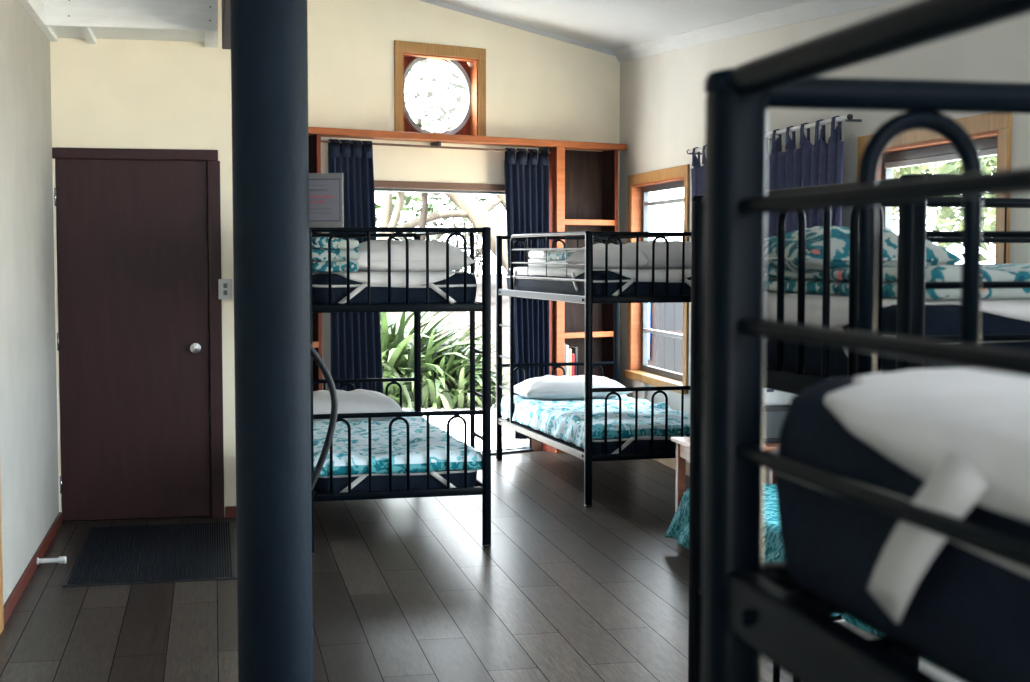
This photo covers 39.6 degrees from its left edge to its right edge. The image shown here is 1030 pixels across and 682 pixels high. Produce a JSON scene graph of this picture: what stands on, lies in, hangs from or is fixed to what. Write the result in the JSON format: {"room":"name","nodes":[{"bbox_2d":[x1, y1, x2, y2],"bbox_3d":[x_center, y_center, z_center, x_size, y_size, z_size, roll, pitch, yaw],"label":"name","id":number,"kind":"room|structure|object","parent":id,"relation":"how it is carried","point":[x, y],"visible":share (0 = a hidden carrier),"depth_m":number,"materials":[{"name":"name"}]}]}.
{"room":"dormitory","nodes":[
{"label":"dormitory","id":0,"kind":"room"},
{"bbox_2d":[0,0,58,605],"bbox_3d":[-1.445,-0.481,2.369,0.120,3.677,11.480,-1,4,-12],"label":"wall","id":1,"kind":"structure","parent":0,"point":[28,384],"depth_m":6.68,"materials":[{"name":"grey paint"}]},
{"bbox_2d":[0,471,3,634],"bbox_3d":[-2.051,0.137,5.631,0.020,2.050,0.110,-1,4,-12],"label":"trim","id":2,"kind":"structure","parent":1,"relation":"attached to","point":[1,563],"depth_m":5.70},
{"bbox_2d":[3,512,61,625],"bbox_3d":[-2.304,1.057,6.877,0.016,0.065,2.300,-1,4,-12],"label":"baseboard","id":3,"kind":"structure","parent":1,"relation":"attached to","point":[18,590],"depth_m":6.62,"materials":[{"name":"brown wood"}]},
{"bbox_2d":[37,556,66,564],"bbox_3d":[-2.228,1.056,6.883,0.134,0.036,0.036,-1,4,-12],"label":"doorstop","id":4,"kind":"object","parent":3,"relation":"attached to","point":[62,559],"visible":1,"depth_m":6.87,"materials":[{"name":"white plastic"}]},
{"bbox_2d":[18,0,217,47],"bbox_3d":[-1.837,-1.811,6.632,0.900,0.500,2.625,-1,4,-12],"label":"ceiling","id":5,"kind":"structure","parent":1,"relation":"attached to","point":[91,20],"depth_m":7.35,"materials":[{"name":"white wood"}]},
{"bbox_2d":[50,0,235,517],"bbox_3d":[-2.043,-0.820,8.058,1.060,3.670,0.120,-1,4,-12],"label":"wall","id":6,"kind":"structure","parent":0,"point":[107,93],"depth_m":7.98,"materials":[{"name":"beige paint"}]},
{"bbox_2d":[52,147,223,523],"bbox_3d":[-2.113,-0.029,8.065,0.905,2.090,0.131,-1,4,-12],"label":"door","id":7,"kind":"structure","parent":6,"relation":"attached to","point":[133,334],"depth_m":8.04,"materials":[{"name":"brown wood"}]},
{"bbox_2d":[218,279,231,298],"bbox_3d":[-1.640,-0.293,8.098,0.076,0.114,0.030,-1,4,-12],"label":"light switch","id":8,"kind":"object","parent":6,"relation":"attached to","point":[224,285],"visible":1,"depth_m":8.09,"materials":[{"name":"white plastic"}]},
{"bbox_2d":[222,0,230,48],"bbox_3d":[-1.091,-1.569,5.895,0.210,0.275,3.290,-1,4,-12],"label":"trim","id":9,"kind":"structure","parent":6,"relation":"attached to","point":[226,24],"depth_m":6.81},
{"bbox_2d":[225,506,235,517],"bbox_3d":[-1.583,0.978,8.193,0.150,0.065,0.016,-1,4,-12],"label":"baseboard","id":10,"kind":"structure","parent":6,"relation":"attached to","point":[230,511],"depth_m":8.18,"materials":[{"name":"brown wood"}]},
{"bbox_2d":[0,450,689,681],"bbox_3d":[0.320,1.298,4.241,4.260,0.100,14.200,-1,4,-12],"label":"floor","id":11,"kind":"structure","parent":0,"point":[564,589],"depth_m":6.22,"materials":[{"name":"brown wood"}]},
{"bbox_2d":[62,522,236,586],"bbox_3d":[-1.813,1.062,7.237,0.775,0.012,1.420,-1,4,-12],"label":"doormat","id":12,"kind":"object","parent":11,"relation":"on","point":[143,554],"visible":1,"depth_m":7.12,"materials":[{"name":"black plastic"}]},
{"bbox_2d":[230,0,312,681],"bbox_3d":[-0.722,-0.327,4.240,0.223,3.143,0.223,-1,4,-12],"label":"pole","id":13,"kind":"object","parent":11,"relation":"on","point":[269,38],"visible":1,"depth_m":4.17,"materials":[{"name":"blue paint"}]},
{"bbox_2d":[310,344,337,490],"bbox_3d":[-0.648,0.229,4.405,0.206,0.655,0.040,-1,4,-12],"label":"hose","id":14,"kind":"object","parent":13,"relation":"attached to","point":[333,394],"visible":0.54,"depth_m":4.41,"materials":[{"name":"black rubber"}]},
{"bbox_2d":[309,173,343,227],"bbox_3d":[-0.606,-0.426,4.341,0.190,0.163,0.058,1,3,10],"label":"notice","id":15,"kind":"object","parent":13,"relation":"attached to","point":[325,189],"visible":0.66,"depth_m":4.31,"materials":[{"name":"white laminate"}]},
{"bbox_2d":[308,134,322,390],"bbox_3d":[-1.535,-0.234,9.649,0.430,2.310,0.194,-2,4,-34],"label":"bookcase","id":16,"kind":"object","parent":11,"relation":"on","point":[314,141],"visible":0.18,"depth_m":9.70,"materials":[{"name":"brown wood"}]},
{"bbox_2d":[309,227,490,555],"bbox_3d":[-0.827,0.188,8.172,0.955,1.644,2.039,-1,4,-14],"label":"bunk bed","id":17,"kind":"object","parent":11,"relation":"on","point":[483,487],"visible":0.58,"depth_m":7.25,"materials":[{"name":"black metal"}]},
{"bbox_2d":[312,271,477,303],"bbox_3d":[-0.828,-0.323,8.142,0.874,0.168,1.964,-1,4,-14],"label":"mattress","id":18,"kind":"object","parent":17,"relation":"on","point":[378,280],"visible":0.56,"depth_m":7.20,"materials":[{"name":"blue"}]},
{"bbox_2d":[312,237,358,271],"bbox_3d":[-0.956,-0.447,7.385,0.251,0.177,0.505,-1,4,-14],"label":"quilt","id":19,"kind":"object","parent":18,"relation":"on","point":[319,244],"visible":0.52,"depth_m":7.15,"materials":[{"name":"teal fabric"}]},
{"bbox_2d":[355,238,475,270],"bbox_3d":[-0.578,-0.450,7.479,0.660,0.174,0.460,-1,4,-14],"label":"pillow","id":20,"kind":"object","parent":18,"relation":"on","point":[378,249],"visible":0.62,"depth_m":7.30,"materials":[{"name":"white fabric"}]},
{"bbox_2d":[314,470,477,492],"bbox_3d":[-0.828,0.629,8.199,0.874,0.168,1.964,-1,4,-14],"label":"mattress","id":21,"kind":"object","parent":17,"relation":"on","point":[438,479],"visible":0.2,"depth_m":7.26,"materials":[{"name":"blue"}]},
{"bbox_2d":[313,410,481,476],"bbox_3d":[-0.828,0.552,8.194,0.917,0.125,1.974,-1,4,-14],"label":"quilt","id":22,"kind":"object","parent":21,"relation":"on","point":[417,424],"visible":0.52,"depth_m":7.44,"materials":[{"name":"teal fabric"}]},
{"bbox_2d":[313,389,404,420],"bbox_3d":[-1.069,0.393,8.873,0.720,0.184,0.460,-1,4,-14],"label":"pillow","id":23,"kind":"object","parent":22,"relation":"on","point":[358,400],"visible":0.47,"depth_m":8.72,"materials":[{"name":"white fabric"}]},
{"bbox_2d":[542,147,617,452],"bbox_3d":[0.504,-0.317,11.021,0.588,2.310,0.194,-2,4,-34],"label":"bookcase","id":24,"kind":"object","parent":11,"relation":"on","point":[583,185],"visible":0.49,"depth_m":11.08,"materials":[{"name":"brown wood"}]},
{"bbox_2d":[564,344,565,374],"bbox_3d":[0.338,0.168,10.944,0.022,0.301,0.150,-2,4,-34],"label":"book","id":25,"kind":"object","parent":24,"relation":"on","point":[565,344],"visible":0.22,"depth_m":10.88,"materials":[{"name":"white paper"}]},
{"bbox_2d":[566,345,568,375],"bbox_3d":[0.359,0.172,10.958,0.020,0.291,0.150,-2,4,-34],"label":"book","id":26,"kind":"object","parent":24,"relation":"on","point":[567,346],"visible":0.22,"depth_m":10.89,"materials":[{"name":"white paper"}]},
{"bbox_2d":[569,349,571,375],"bbox_3d":[0.381,0.186,10.974,0.026,0.261,0.150,-2,4,-34],"label":"book","id":27,"kind":"object","parent":24,"relation":"on","point":[570,350],"visible":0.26,"depth_m":10.91,"materials":[{"name":"paper"}]},
{"bbox_2d":[569,346,577,375],"bbox_3d":[0.429,0.179,11.006,0.024,0.271,0.150,-2,4,-34],"label":"book","id":28,"kind":"object","parent":24,"relation":"on","point":[574,349],"visible":0.29,"depth_m":10.94,"materials":[{"name":"white paper"}]},
{"bbox_2d":[572,354,574,375],"bbox_3d":[0.405,0.205,10.991,0.024,0.221,0.150,-2,4,-34],"label":"book","id":29,"kind":"object","parent":24,"relation":"on","point":[573,355],"visible":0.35,"depth_m":10.93,"materials":[{"name":"red paper"}]},
{"bbox_2d":[496,231,690,506],"bbox_3d":[0.596,0.104,9.567,0.955,1.644,2.039,-1,4,-16],"label":"bunk bed","id":30,"kind":"object","parent":11,"relation":"on","point":[590,237],"visible":0.7,"depth_m":8.64,"materials":[{"name":"black metal"}]},
{"bbox_2d":[506,267,690,295],"bbox_3d":[0.596,-0.407,9.536,0.874,0.168,1.964,-1,4,-16],"label":"mattress","id":31,"kind":"object","parent":30,"relation":"on","point":[628,275],"visible":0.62,"depth_m":8.64,"materials":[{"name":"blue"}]},
{"bbox_2d":[528,250,576,266],"bbox_3d":[0.406,-0.579,9.997,0.559,0.127,0.422,-1,4,-16],"label":"folded blanket","id":32,"kind":"object","parent":31,"relation":"on","point":[535,255],"visible":0.26,"depth_m":9.87,"materials":[{"name":"white fabric"}]},
{"bbox_2d":[543,252,576,267],"bbox_3d":[0.460,-0.536,9.443,0.409,0.108,0.631,-1,4,-16],"label":"quilt","id":33,"kind":"object","parent":31,"relation":"on","point":[558,257],"visible":0.34,"depth_m":9.38,"materials":[{"name":"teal fabric"}]},
{"bbox_2d":[565,243,650,268],"bbox_3d":[0.602,-0.526,8.848,0.520,0.161,0.420,1,4,14],"label":"pillow","id":34,"kind":"object","parent":31,"relation":"on","point":[628,252],"visible":0.64,"depth_m":8.68,"materials":[{"name":"white fabric"}]},
{"bbox_2d":[624,240,690,268],"bbox_3d":[0.921,-0.541,8.929,0.680,0.182,0.460,-1,4,-16],"label":"pillow","id":35,"kind":"object","parent":31,"relation":"on","point":[675,247],"visible":0.44,"depth_m":8.74,"materials":[{"name":"white fabric"}]},
{"bbox_2d":[507,417,689,454],"bbox_3d":[0.596,0.545,9.594,0.874,0.168,1.964,-1,4,-16],"label":"mattress","id":36,"kind":"object","parent":30,"relation":"on","point":[644,442],"visible":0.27,"depth_m":8.64,"materials":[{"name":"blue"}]},
{"bbox_2d":[501,395,689,447],"bbox_3d":[0.593,0.500,9.588,0.912,0.184,1.967,-1,4,-16],"label":"quilt","id":37,"kind":"object","parent":36,"relation":"on","point":[563,419],"visible":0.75,"depth_m":9.17,"materials":[{"name":"teal fabric"}]},
{"bbox_2d":[514,375,632,399],"bbox_3d":[0.391,0.321,10.245,0.800,0.163,0.460,-1,4,-16],"label":"pillow","id":38,"kind":"object","parent":37,"relation":"on","point":[547,387],"visible":0.82,"depth_m":10.06,"materials":[{"name":"white fabric"}]},
{"bbox_2d":[671,437,778,512],"bbox_3d":[1.219,0.789,7.712,0.640,0.500,0.490,-1,4,-12],"label":"side table","id":39,"kind":"object","parent":11,"relation":"on","point":[682,443],"visible":0.19,"depth_m":7.83,"materials":[{"name":"wood"}]},
{"bbox_2d":[764,388,795,442],"bbox_3d":[1.373,0.330,7.679,0.260,0.420,0.184,-1,4,-12],"label":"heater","id":40,"kind":"object","parent":39,"relation":"on","point":[777,403],"visible":0.28,"depth_m":7.59,"materials":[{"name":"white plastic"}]},
{"bbox_2d":[764,411,786,437],"bbox_3d":[1.390,0.445,7.603,0.200,0.140,0.007,-1,4,-12],"label":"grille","id":41,"kind":"object","parent":40,"relation":"attached to","point":[773,420],"depth_m":7.60,"materials":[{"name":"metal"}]},
{"bbox_2d":[833,615,842,619],"bbox_3d":[1.442,0.958,6.443,0.750,0.315,1.720,-1,4,-12],"label":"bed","id":42,"kind":"object","parent":11,"relation":"on","point":[835,617],"visible":0.02,"depth_m":5.55,"materials":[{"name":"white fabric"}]},
{"bbox_2d":[665,484,833,616],"bbox_3d":[1.389,0.910,6.441,0.910,0.298,1.973,-1,4,-12],"label":"throw","id":43,"kind":"object","parent":42,"relation":"on","point":[678,529],"visible":0.15,"depth_m":6.69,"materials":[{"name":"teal fabric"}]},
{"bbox_2d":[688,173,1029,681],"bbox_3d":[1.527,0.481,3.296,2.039,1.644,0.955,-1,4,-17],"label":"bunk bed","id":44,"kind":"object","parent":11,"relation":"on","point":[913,234],"visible":0.22,"depth_m":2.92,"materials":[{"name":"black metal"}]},
{"bbox_2d":[765,292,1029,377],"bbox_3d":[1.527,-0.030,3.266,1.964,0.168,0.874,-1,4,-17],"label":"mattress","id":45,"kind":"object","parent":44,"relation":"on","point":[942,317],"visible":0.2,"depth_m":2.69,"materials":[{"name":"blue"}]},
{"bbox_2d":[766,263,1029,299],"bbox_3d":[0.912,-0.136,3.098,0.552,0.070,0.784,-1,4,-17],"label":"quilt","id":46,"kind":"object","parent":45,"relation":"on","point":[839,277],"visible":0.35,"depth_m":2.74,"materials":[{"name":"teal fabric"}]},
{"bbox_2d":[766,225,961,272],"bbox_3d":[0.733,-0.206,3.239,0.360,0.109,0.500,-1,4,-11],"label":"pillow","id":47,"kind":"object","parent":46,"relation":"on","point":[936,254],"visible":0.34,"depth_m":3.04,"materials":[{"name":"teal fabric"}]},
{"bbox_3d":[1.527,0.922,3.323,1.964,0.168,0.874,-1,4,-17],"label":"mattress","id":48,"kind":"object","parent":44,"relation":"on","visible":0},
{"bbox_2d":[762,619,963,681],"bbox_3d":[0.889,0.768,3.120,0.555,0.172,0.765,-1,4,-17],"label":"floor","id":49,"kind":"structure","parent":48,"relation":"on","point":[767,665],"depth_m":3.17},
{"bbox_2d":[841,615,923,658],"bbox_3d":[1.098,0.609,3.186,0.505,0.144,0.664,-1,4,-17],"label":"quilt","id":50,"kind":"object","parent":49,"relation":"on","point":[847,618],"visible":0.02,"depth_m":3.32,"materials":[{"name":"teal fabric"}]},
{"bbox_2d":[701,0,1029,681],"bbox_3d":[0.819,0.663,0.271,0.955,1.644,2.039,-1,4,-12],"label":"bunk bed","id":51,"kind":"object","parent":11,"relation":"on","point":[752,608],"visible":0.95,"depth_m":1.09,"materials":[{"name":"black metal"}]},
{"bbox_2d":[770,368,1029,681],"bbox_3d":[0.796,0.150,0.263,0.874,0.168,1.964,-1,4,-12],"label":"mattress","id":52,"kind":"object","parent":51,"relation":"on","point":[954,442],"visible":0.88,"depth_m":0.86,"materials":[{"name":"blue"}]},
{"bbox_2d":[307,0,619,450],"bbox_3d":[-0.569,-0.930,10.454,3.284,3.601,0.121,-2,4,-34],"label":"wall","id":53,"kind":"structure","parent":0,"point":[538,86],"depth_m":10.40,"materials":[{"name":"beige paint"}]},
{"bbox_2d":[394,40,485,135],"bbox_3d":[-0.568,-1.807,10.389,0.765,0.670,0.139,-2,4,-34],"label":"window","id":54,"kind":"structure","parent":53,"relation":"in","point":[470,62],"depth_m":10.39,"materials":[{"name":"brown wood"}]},
{"bbox_2d":[374,180,532,454],"bbox_3d":[-0.566,-0.142,10.490,1.730,2.025,0.141,-2,4,-34],"label":"door","id":55,"kind":"structure","parent":53,"relation":"in","point":[379,185],"depth_m":10.43,"materials":[{"name":"metal"}]},
{"bbox_2d":[308,127,626,150],"bbox_3d":[-0.455,-1.455,10.305,3.055,0.046,0.198,-2,4,-34],"label":"shelf","id":56,"kind":"object","parent":53,"relation":"attached to","point":[324,132],"visible":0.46,"depth_m":10.24,"materials":[{"name":"brown wood"}]},
{"bbox_2d":[321,140,550,153],"bbox_3d":[-0.568,-1.405,10.275,1.940,0.048,0.125,-2,4,-34],"label":"curtain rod","id":57,"kind":"object","parent":56,"relation":"attached to","point":[433,144],"visible":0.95,"depth_m":10.25,"materials":[{"name":"metal"}]},
{"bbox_2d":[328,139,383,393],"bbox_3d":[-1.092,-0.300,9.919,0.434,2.170,0.068,-2,4,-34],"label":"curtain","id":58,"kind":"object","parent":57,"relation":"hanging from","point":[356,353],"visible":0.43,"depth_m":9.89,"materials":[{"name":"blue fabric"}]},
{"bbox_2d":[419,0,615,55],"bbox_3d":[-0.480,-2.432,10.321,3.184,0.517,0.050,-2,4,-34],"label":"trim","id":59,"kind":"structure","parent":53,"relation":"attached to","point":[434,2],"depth_m":10.68,"materials":[{"name":"white paint"}]},
{"bbox_2d":[504,148,549,438],"bbox_3d":[0.089,-0.348,10.715,0.404,2.170,0.068,-2,4,-35],"label":"curtain","id":60,"kind":"object","parent":53,"relation":"attached to","point":[527,176],"visible":0.59,"depth_m":10.70,"materials":[{"name":"blue fabric"}]},
{"bbox_2d":[439,0,809,49],"bbox_3d":[0.362,-1.711,4.223,4.510,1.855,14.600,-1,4,-12],"label":"ceiling","id":61,"kind":"structure","parent":0,"point":[608,24],"depth_m":9.46,"materials":[{"name":"white paint"}]},
{"bbox_2d":[619,0,1029,483],"bbox_3d":[2.312,-0.337,4.586,0.120,3.122,14.045,-1,4,-12],"label":"wall","id":62,"kind":"structure","parent":0,"point":[663,96],"depth_m":8.06,"materials":[{"name":"white paint"}]},
{"bbox_2d":[624,164,689,393],"bbox_3d":[1.068,-0.456,10.380,0.165,1.555,1.420,-1,4,-12],"label":"window","id":63,"kind":"structure","parent":62,"relation":"in","point":[640,185],"depth_m":10.76,"materials":[{"name":"wood"}]},
{"bbox_2d":[653,458,689,475],"bbox_3d":[2.260,1.183,4.615,0.006,0.085,13.945,-1,4,-12],"label":"baseboard","id":64,"kind":"structure","parent":62,"relation":"attached to","point":[670,462],"depth_m":10.08,"materials":[{"name":"beige wood"}]},
{"bbox_2d":[612,0,900,61],"bbox_3d":[2.224,-1.339,4.456,0.080,1.073,13.945,-1,4,-12],"label":"trim","id":65,"kind":"structure","parent":62,"relation":"attached to","point":[812,9],"depth_m":8.39,"materials":[{"name":"white paint"}]},
{"bbox_2d":[687,114,861,154],"bbox_3d":[1.425,-1.172,8.237,0.091,0.036,2.472,-1,4,-12],"label":"curtain rod","id":66,"kind":"object","parent":62,"relation":"attached to","point":[847,118],"visible":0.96,"depth_m":7.49,"materials":[{"name":"white metal"}]},
{"bbox_2d":[691,116,844,236],"bbox_3d":[1.395,-0.583,8.271,0.058,1.212,2.328,-1,4,-12],"label":"curtain","id":67,"kind":"object","parent":66,"relation":"hanging from","point":[820,163],"visible":0.2,"depth_m":7.59,"materials":[{"name":"fabric"}]},
{"bbox_2d":[857,113,1011,263],"bbox_3d":[1.893,-0.209,6.474,0.165,1.530,1.380,-1,4,-12],"label":"window","id":68,"kind":"structure","parent":62,"relation":"in","point":[991,133],"depth_m":6.32,"materials":[{"name":"wood"}]},
{"label":"outside","id":69,"kind":"structure","parent":0,"visible":0},
{"bbox_2d":[386,274,509,396],"bbox_3d":[-1.365,-0.503,25.891,28.000,1.338,20.000,-1,4,-12],"label":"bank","id":70,"kind":"object","parent":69,"point":[505,299],"visible":0.01,"depth_m":19.89,"materials":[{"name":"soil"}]},
{"bbox_2d":[381,191,404,239],"bbox_3d":[-1.793,-1.915,20.871,1.289,2.289,1.214,-1,4,-12],"label":"tree","id":71,"kind":"object","parent":70,"relation":"on","point":[396,214],"visible":0.09,"depth_m":20.89,"materials":[{"name":"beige plant"}]},
{"bbox_2d":[375,191,438,239],"bbox_3d":[-2.022,-2.226,23.797,1.323,2.433,1.698,3,5,40],"label":"tree","id":72,"kind":"object","parent":70,"relation":"on","point":[388,202],"visible":0.36,"depth_m":23.44,"materials":[{"name":"green plant"}]},
{"bbox_2d":[417,119,431,239],"bbox_3d":[-1.500,-1.952,19.913,1.067,2.268,1.162,1,4,11],"label":"tree","id":73,"kind":"object","parent":70,"relation":"on","point":[424,208],"visible":0.14,"depth_m":19.89,"materials":[{"name":"brown plant"}]},
{"bbox_2d":[398,59,507,271],"bbox_3d":[-1.139,-2.731,21.935,2.960,3.886,1.818,-1,4,-12],"label":"tree","id":74,"kind":"object","parent":70,"relation":"on","point":[470,208],"visible":0.48,"depth_m":21.79,"materials":[{"name":"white plant"}]},
{"bbox_2d":[406,59,505,235],"bbox_3d":[-0.710,-2.914,23.990,2.831,4.318,1.828,-2,4,-26],"label":"tree","id":75,"kind":"object","parent":70,"relation":"on","point":[501,199],"visible":0.16,"depth_m":23.75,"materials":[{"name":"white plant"}]},
{"bbox_3d":[-1.344,0.210,25.836,36.000,0.120,33.000,-1,4,-12],"label":"ground","id":76,"kind":"structure","parent":0,"visible":0},
{"bbox_2d":[380,312,413,404],"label":"plant","id":77,"kind":"object","parent":76,"relation":"on","point":[397,348],"depth_m":14.22,"materials":[{"name":"green plant"}]},
{"bbox_2d":[388,312,406,342],"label":"plant","id":78,"kind":"object","parent":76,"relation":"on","point":[391,337],"depth_m":14.45,"materials":[{"name":"green plant"}]},
{"bbox_2d":[382,345,413,409],"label":"plant","id":79,"kind":"object","parent":76,"relation":"on","point":[407,393],"depth_m":14.18,"materials":[{"name":"green plant"}]},
{"bbox_2d":[376,194,442,239],"bbox_3d":[-2.220,-1.298,27.026,1.731,2.952,1.780,3,4,39],"label":"shrub","id":80,"kind":"object","parent":76,"relation":"on","point":[435,224],"visible":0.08,"depth_m":26.93,"materials":[{"name":"grey plant"}]},
{"bbox_2d":[381,312,443,377],"bbox_3d":[-1.889,0.217,14.905,2.341,1.187,2.383,-1,4,-12],"label":"plant","id":81,"kind":"object","parent":76,"relation":"on","point":[382,342],"visible":0.02,"depth_m":14.41,"materials":[{"name":"green plant"}]},
{"bbox_2d":[421,328,469,409],"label":"plant","id":82,"kind":"object","parent":76,"relation":"on","point":[429,397],"depth_m":14.19,"materials":[{"name":"green plant"}]},
{"bbox_2d":[421,311,469,378],"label":"plant","id":83,"kind":"object","parent":76,"relation":"on","point":[424,330],"depth_m":14.99,"materials":[{"name":"green plant"}]},
{"bbox_2d":[421,312,469,375],"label":"plant","id":84,"kind":"object","parent":76,"relation":"on","point":[425,339],"depth_m":14.36,"materials":[{"name":"green plant"}]},
{"bbox_2d":[397,193,503,274],"bbox_3d":[-1.431,-1.555,28.957,2.680,3.234,1.648,-1,4,-12],"label":"shrub","id":85,"kind":"object","parent":76,"relation":"on","point":[499,220],"visible":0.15,"depth_m":28.86,"materials":[{"name":"grey plant"}]},
{"bbox_2d":[436,343,466,396],"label":"plant","id":86,"kind":"object","parent":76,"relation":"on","point":[449,383],"depth_m":14.31,"materials":[{"name":"green plant"}]},
{"bbox_2d":[438,351,469,410],"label":"plant","id":87,"kind":"object","parent":76,"relation":"on","point":[463,399],"depth_m":14.15,"materials":[{"name":"green plant"}]},
{"bbox_2d":[447,195,494,276],"bbox_3d":[-0.790,-1.380,25.944,1.000,3.245,1.045,-1,4,-12],"label":"shrub","id":88,"kind":"object","parent":76,"relation":"on","point":[485,204],"visible":0.17,"depth_m":25.85,"materials":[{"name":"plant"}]},
{"bbox_2d":[475,346,481,371],"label":"plant","id":89,"kind":"object","parent":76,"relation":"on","point":[477,359],"depth_m":14.35,"materials":[{"name":"green plant"}]},
{"bbox_2d":[475,363,481,408],"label":"plant","id":90,"kind":"object","parent":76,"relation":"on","point":[478,400],"depth_m":14.34,"materials":[{"name":"green plant"}]},
{"bbox_2d":[491,343,495,383],"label":"plant","id":91,"kind":"object","parent":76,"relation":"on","point":[494,343],"depth_m":14.51,"materials":[{"name":"green plant"}]},
{"bbox_2d":[491,363,495,407],"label":"plant","id":92,"kind":"object","parent":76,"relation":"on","point":[493,399],"depth_m":14.54,"materials":[{"name":"green plant"}]},
{"bbox_2d":[502,353,509,372],"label":"plant","id":93,"kind":"object","parent":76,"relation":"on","point":[503,353],"depth_m":15.00,"materials":[{"name":"green plant"}]},
{"bbox_2d":[502,358,509,391],"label":"plant","id":94,"kind":"object","parent":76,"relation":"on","point":[504,384],"depth_m":14.65,"materials":[{"name":"green plant"}]},
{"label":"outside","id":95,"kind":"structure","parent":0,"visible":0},
{"bbox_3d":[11.578,1.365,6.622,18.650,0.120,20.000,-1,4,-12],"label":"ground","id":96,"kind":"structure","parent":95,"visible":0},
{"bbox_2d":[648,303,682,373],"bbox_3d":[1.674,0.060,14.584,0.102,1.530,6.392,-1,4,-12],"label":"fence","id":97,"kind":"object","parent":96,"relation":"on","point":[666,352],"visible":0.02,"depth_m":14.81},
{"bbox_2d":[892,156,996,260],"bbox_3d":[4.397,-0.959,13.449,2.881,3.920,5.189,2,4,30],"label":"tree","id":98,"kind":"object","parent":96,"relation":"on","point":[937,219],"visible":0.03,"depth_m":12.10,"materials":[{"name":"green plant"}]},
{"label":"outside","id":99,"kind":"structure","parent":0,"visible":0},
{"bbox_2d":[402,403,520,450],"bbox_3d":[-1.377,0.879,12.286,5.700,0.170,3.625,-2,4,-34],"label":"terrace slab","id":100,"kind":"object","parent":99,"point":[456,425],"depth_m":12.64,"materials":[{"name":"concrete"}]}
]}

